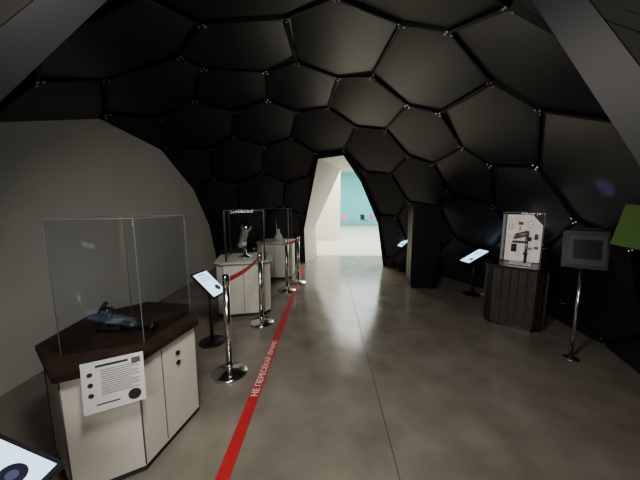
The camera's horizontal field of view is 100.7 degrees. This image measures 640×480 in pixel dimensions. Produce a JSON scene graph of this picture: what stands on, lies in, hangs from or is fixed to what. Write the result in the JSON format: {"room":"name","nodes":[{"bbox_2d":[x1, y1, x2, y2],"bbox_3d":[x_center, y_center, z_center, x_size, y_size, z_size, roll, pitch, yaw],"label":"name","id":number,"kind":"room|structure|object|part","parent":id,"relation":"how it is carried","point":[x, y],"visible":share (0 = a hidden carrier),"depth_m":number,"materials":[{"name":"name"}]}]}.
{"room":"museum","nodes":[
{"label":"museum","id":0,"kind":"room"},
{"bbox_2d":[0,119,215,395],"bbox_3d":[-2.760,-0.167,2.600,0.120,2.850,10.000,0,8,0],"label":"wall","id":1,"kind":"structure","parent":0,"point":[91,168],"depth_m":2.99,"materials":[{"name":"grey paint"}]},
{"bbox_2d":[0,0,639,373],"bbox_3d":[0.337,-0.684,3.621,6.142,3.652,9.160,0,8,0],"label":"ceiling","id":2,"kind":"structure","parent":0,"point":[480,111],"depth_m":2.91,"materials":[{"name":"black plastic"}]},
{"bbox_2d":[610,204,639,249],"bbox_3d":[2.404,-0.081,1.912,0.132,0.354,0.390,-1,8,-10],"label":"wall sign","id":3,"kind":"object","parent":2,"relation":"attached to","point":[627,232],"visible":1,"depth_m":2.01,"materials":[{"name":"green"}]},
{"bbox_2d":[0,224,639,479],"bbox_3d":[2.000,0.455,9.138,22.000,0.104,30.000,0,8,0],"label":"floor","id":4,"kind":"structure","parent":0,"point":[476,403],"depth_m":2.26,"materials":[{"name":"concrete"}]},
{"bbox_2d":[0,434,65,479],"bbox_3d":[-1.187,1.102,0.932,0.359,0.772,0.300,0,8,0],"label":"stand","id":5,"kind":"object","parent":4,"relation":"on","point":[18,460],"visible":1,"depth_m":1.00,"materials":[{"name":"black plastic"}]},
{"bbox_2d":[4,470,18,479],"bbox_3d":[-1.103,0.841,0.948,0.036,0.001,0.036,28,7,-4],"label":"picture","id":6,"kind":"object","parent":5,"relation":"on","point":[12,474],"depth_m":0.95},
{"bbox_2d":[0,463,28,479],"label":"picture","id":7,"kind":"object","parent":5,"relation":"attached to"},
{"bbox_2d":[35,215,199,479],"bbox_3d":[-1.355,0.604,1.830,0.894,1.524,1.054,0,8,0],"label":"display case","id":8,"kind":"object","parent":4,"relation":"on","point":[122,383],"visible":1,"depth_m":1.56,"materials":[{"name":"white paint"}]},
{"bbox_2d":[35,302,197,380],"bbox_3d":[-1.355,0.630,1.833,0.890,0.030,1.050,0,8,0],"label":"countertop","id":9,"kind":"structure","parent":8,"relation":"on","point":[82,336],"depth_m":1.70,"materials":[{"name":"brown wood"}]},
{"bbox_2d":[128,388,140,398],"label":"photo","id":10,"kind":"object","parent":8,"relation":"attached to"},
{"bbox_2d":[190,269,224,348],"bbox_3d":[-1.270,0.786,3.069,0.300,0.837,0.300,2,8,12],"label":"stand","id":11,"kind":"object","parent":4,"relation":"on","point":[204,279],"visible":0.92,"depth_m":3.05,"materials":[{"name":"black plastic"}]},
{"bbox_2d":[212,257,258,383],"bbox_3d":[-0.865,0.740,2.932,0.330,0.965,1.230,0,8,0],"label":"stanchion","id":12,"kind":"object","parent":4,"relation":"on","point":[229,372],"visible":1,"depth_m":2.47,"materials":[{"name":"metal"}]},
{"bbox_3d":[-0.865,0.821,2.489,0.062,0.840,0.062,0,8,0],"label":"post","id":13,"kind":"part","parent":12,"relation":"part of","materials":[{"name":"metal"}]},
{"bbox_2d":[214,210,271,316],"bbox_3d":[-1.160,0.305,4.095,0.803,1.524,0.803,-2,8,-12],"label":"display case","id":14,"kind":"object","parent":4,"relation":"on","point":[244,295],"visible":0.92,"depth_m":3.81,"materials":[{"name":"white paint"}]},
{"bbox_2d":[214,252,271,264],"bbox_3d":[-1.160,0.282,4.092,0.800,0.030,0.800,-2,8,-12],"label":"countertop","id":15,"kind":"structure","parent":14,"relation":"on","point":[233,258],"depth_m":3.92,"materials":[{"name":"beige laminate"}]},
{"bbox_2d":[215,268,304,479],"bbox_3d":[-0.515,1.124,3.679,0.092,0.002,6.205,0,8,2],"label":"tape","id":16,"kind":"object","parent":4,"relation":"on","point":[227,465],"visible":1,"depth_m":2.12,"materials":[{"name":"plastic"}]},
{"bbox_2d":[249,253,273,327],"bbox_3d":[-0.800,0.655,3.576,0.330,0.965,0.330,0,8,0],"label":"stanchion","id":17,"kind":"object","parent":4,"relation":"on","point":[262,321],"visible":0.94,"depth_m":3.56,"materials":[{"name":"metal"}]},
{"bbox_3d":[-0.800,0.677,3.579,0.062,0.840,0.062,0,8,0],"label":"post","id":18,"kind":"part","parent":17,"relation":"part of","materials":[{"name":"metal"}]},
{"bbox_2d":[256,208,295,278],"bbox_3d":[-0.980,0.052,6.008,0.803,1.524,0.803,0,8,0],"label":"display case","id":19,"kind":"object","parent":4,"relation":"on","point":[275,246],"visible":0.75,"depth_m":5.70,"materials":[{"name":"white paint"}]},
{"bbox_2d":[256,238,295,243],"bbox_3d":[-0.980,0.029,6.005,0.800,0.030,0.800,0,8,0],"label":"countertop","id":20,"kind":"structure","parent":19,"relation":"on","point":[269,240],"depth_m":5.86,"materials":[{"name":"beige laminate"}]},
{"bbox_2d":[278,239,296,292],"bbox_3d":[-0.620,0.453,5.104,0.330,0.965,0.632,0,8,0],"label":"stanchion","id":21,"kind":"object","parent":4,"relation":"on","point":[286,289],"visible":1,"depth_m":4.94,"materials":[{"name":"metal"}]},
{"bbox_3d":[-0.620,0.495,4.957,0.062,0.840,0.062,0,8,0],"label":"post","id":22,"kind":"part","parent":21,"relation":"part of","materials":[{"name":"metal"}]},
{"bbox_2d":[290,236,305,284],"bbox_3d":[-0.450,0.407,5.450,0.330,0.965,0.330,0,8,0],"label":"stanchion","id":23,"kind":"object","parent":4,"relation":"on","point":[298,281],"visible":0.98,"depth_m":5.42,"materials":[{"name":"metal"}]},
{"bbox_3d":[-0.450,0.430,5.453,0.062,0.840,0.062,0,8,0],"label":"post","id":24,"kind":"part","parent":23,"relation":"part of","materials":[{"name":"metal"}]},
{"bbox_2d":[342,214,347,225],"bbox_3d":[1.900,-1.527,20.392,0.440,0.880,0.453,0,8,0],"label":"plastic chair","id":25,"kind":"object","parent":4,"relation":"on","point":[344,216],"visible":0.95,"depth_m":20.52,"materials":[{"name":"pink plastic"}]},
{"bbox_2d":[360,214,367,225],"bbox_3d":[3.391,-1.527,20.389,0.440,0.880,0.453,-5,9,-34],"label":"plastic chair","id":26,"kind":"object","parent":4,"relation":"on","point":[362,216],"visible":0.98,"depth_m":20.43,"materials":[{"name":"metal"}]},
{"bbox_2d":[341,256,399,479],"bbox_3d":[0.537,1.107,3.828,0.282,0.001,9.300,0,8,0],"label":"joint","id":27,"kind":"object","parent":4,"relation":"on","point":[341,256],"visible":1,"depth_m":2.17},
{"bbox_2d":[369,214,376,225],"bbox_3d":[4.137,-1.552,20.584,0.453,0.880,0.440,6,10,38],"label":"plastic chair","id":28,"kind":"object","parent":4,"relation":"on","point":[371,215],"visible":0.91,"depth_m":20.65,"materials":[{"name":"pink"}]},
{"bbox_2d":[397,240,406,271],"bbox_3d":[2.050,0.345,6.451,0.300,0.826,0.300,-1,8,-10],"label":"stand","id":29,"kind":"object","parent":4,"relation":"on","point":[402,244],"visible":0.73,"depth_m":6.44,"materials":[{"name":"black plastic"}]},
{"bbox_2d":[234,335,585,340],"bbox_3d":[0.350,1.185,3.235,6.100,0.001,0.183,0,8,0],"label":"joint","id":30,"kind":"object","parent":4,"relation":"on","point":[234,335],"visible":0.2,"depth_m":3.21,"materials":[{"name":"grey concrete"}]},
{"bbox_2d":[406,206,442,288],"bbox_3d":[2.039,0.123,5.255,0.530,1.580,0.523,1,8,8],"label":"display cabinet","id":31,"kind":"object","parent":4,"relation":"on","point":[424,222],"visible":1,"depth_m":5.03,"materials":[{"name":"paint"}]},
{"bbox_3d":[1.806,0.073,5.405,0.012,1.360,0.200,1,8,8],"label":"panel","id":32,"kind":"part","parent":31,"relation":"part of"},
{"bbox_3d":[1.774,0.103,5.179,0.012,1.360,0.200,1,8,8],"label":"panel","id":33,"kind":"part","parent":31,"relation":"part of","materials":[{"name":"grey glass"}]},
{"bbox_3d":[1.890,0.122,5.032,0.220,1.360,0.016,1,8,8],"label":"door","id":34,"kind":"part","parent":31,"relation":"part of","materials":[{"name":"black paint"}]},
{"bbox_3d":[2.040,-0.641,5.160,0.530,0.040,0.510,1,8,8],"label":"cornice","id":35,"kind":"part","parent":31,"relation":"part of","materials":[{"name":"black paint"}]},
{"bbox_3d":[2.122,0.126,5.000,0.220,1.360,0.016,1,8,8],"label":"door","id":36,"kind":"part","parent":31,"relation":"part of","materials":[{"name":"black paint"}]},
{"bbox_2d":[459,249,490,296],"bbox_3d":[2.737,0.580,4.736,0.412,0.811,0.300,-1,8,-8],"label":"stand","id":37,"kind":"object","parent":4,"relation":"on","point":[471,258],"visible":1,"depth_m":4.71,"materials":[{"name":"black plastic"}]},
{"bbox_2d":[482,212,551,331],"bbox_3d":[2.700,0.376,3.631,0.703,1.504,0.703,6,10,40],"label":"display case","id":38,"kind":"object","parent":4,"relation":"on","point":[516,282],"visible":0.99,"depth_m":3.47,"materials":[{"name":"black paint"}]},
{"bbox_2d":[485,257,551,270],"bbox_3d":[2.700,0.323,3.623,0.700,0.030,0.700,6,10,40],"label":"countertop","id":39,"kind":"structure","parent":38,"relation":"on","point":[544,266],"depth_m":3.50,"materials":[{"name":"black paint"}]},
{"bbox_3d":[2.618,0.026,3.470,0.160,0.030,0.030,6,10,40],"label":"arm","id":40,"kind":"part","parent":38,"relation":"part of"},
{"bbox_2d":[561,227,610,361],"bbox_3d":[2.654,0.559,2.716,0.320,1.380,0.243,5,9,35],"label":"stand","id":41,"kind":"object","parent":4,"relation":"on","point":[586,248],"visible":1,"depth_m":2.61,"materials":[{"name":"metal"}]},
{"bbox_3d":[2.640,1.240,2.786,0.140,0.012,0.140,5,9,35],"label":"floor plate","id":42,"kind":"part","parent":41,"relation":"part of","materials":[{"name":"metal"}]},
{"bbox_3d":[2.606,0.102,2.587,0.280,0.300,0.015,5,-3,35],"label":"frame","id":43,"kind":"part","parent":41,"relation":"part of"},
{"bbox_3d":[2.640,-0.107,2.608,0.220,0.030,0.030,5,9,35],"label":"handle","id":44,"kind":"part","parent":41,"relation":"part of","materials":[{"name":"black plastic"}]},
{"bbox_2d":[315,170,340,240],"bbox_3d":[-2.600,-2.067,11.831,7.000,4.200,0.200,0,8,0],"label":"wall partition","id":45,"kind":"structure","parent":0,"point":[327,226],"depth_m":11.88,"materials":[{"name":"white paint"}]},
{"bbox_2d":[341,168,353,171],"bbox_3d":[3.000,-4.670,15.119,20.000,0.100,13.000,0,8,0],"label":"ceiling","id":46,"kind":"structure","parent":0,"point":[349,169],"depth_m":20.14,"materials":[{"name":"white paint"}]},
{"bbox_2d":[340,172,377,223],"bbox_3d":[4.000,-3.773,21.693,20.000,5.000,0.200,0,8,0],"label":"wall","id":47,"kind":"structure","parent":0,"point":[353,198],"depth_m":21.66,"materials":[{"name":"teal paint"}]}
]}

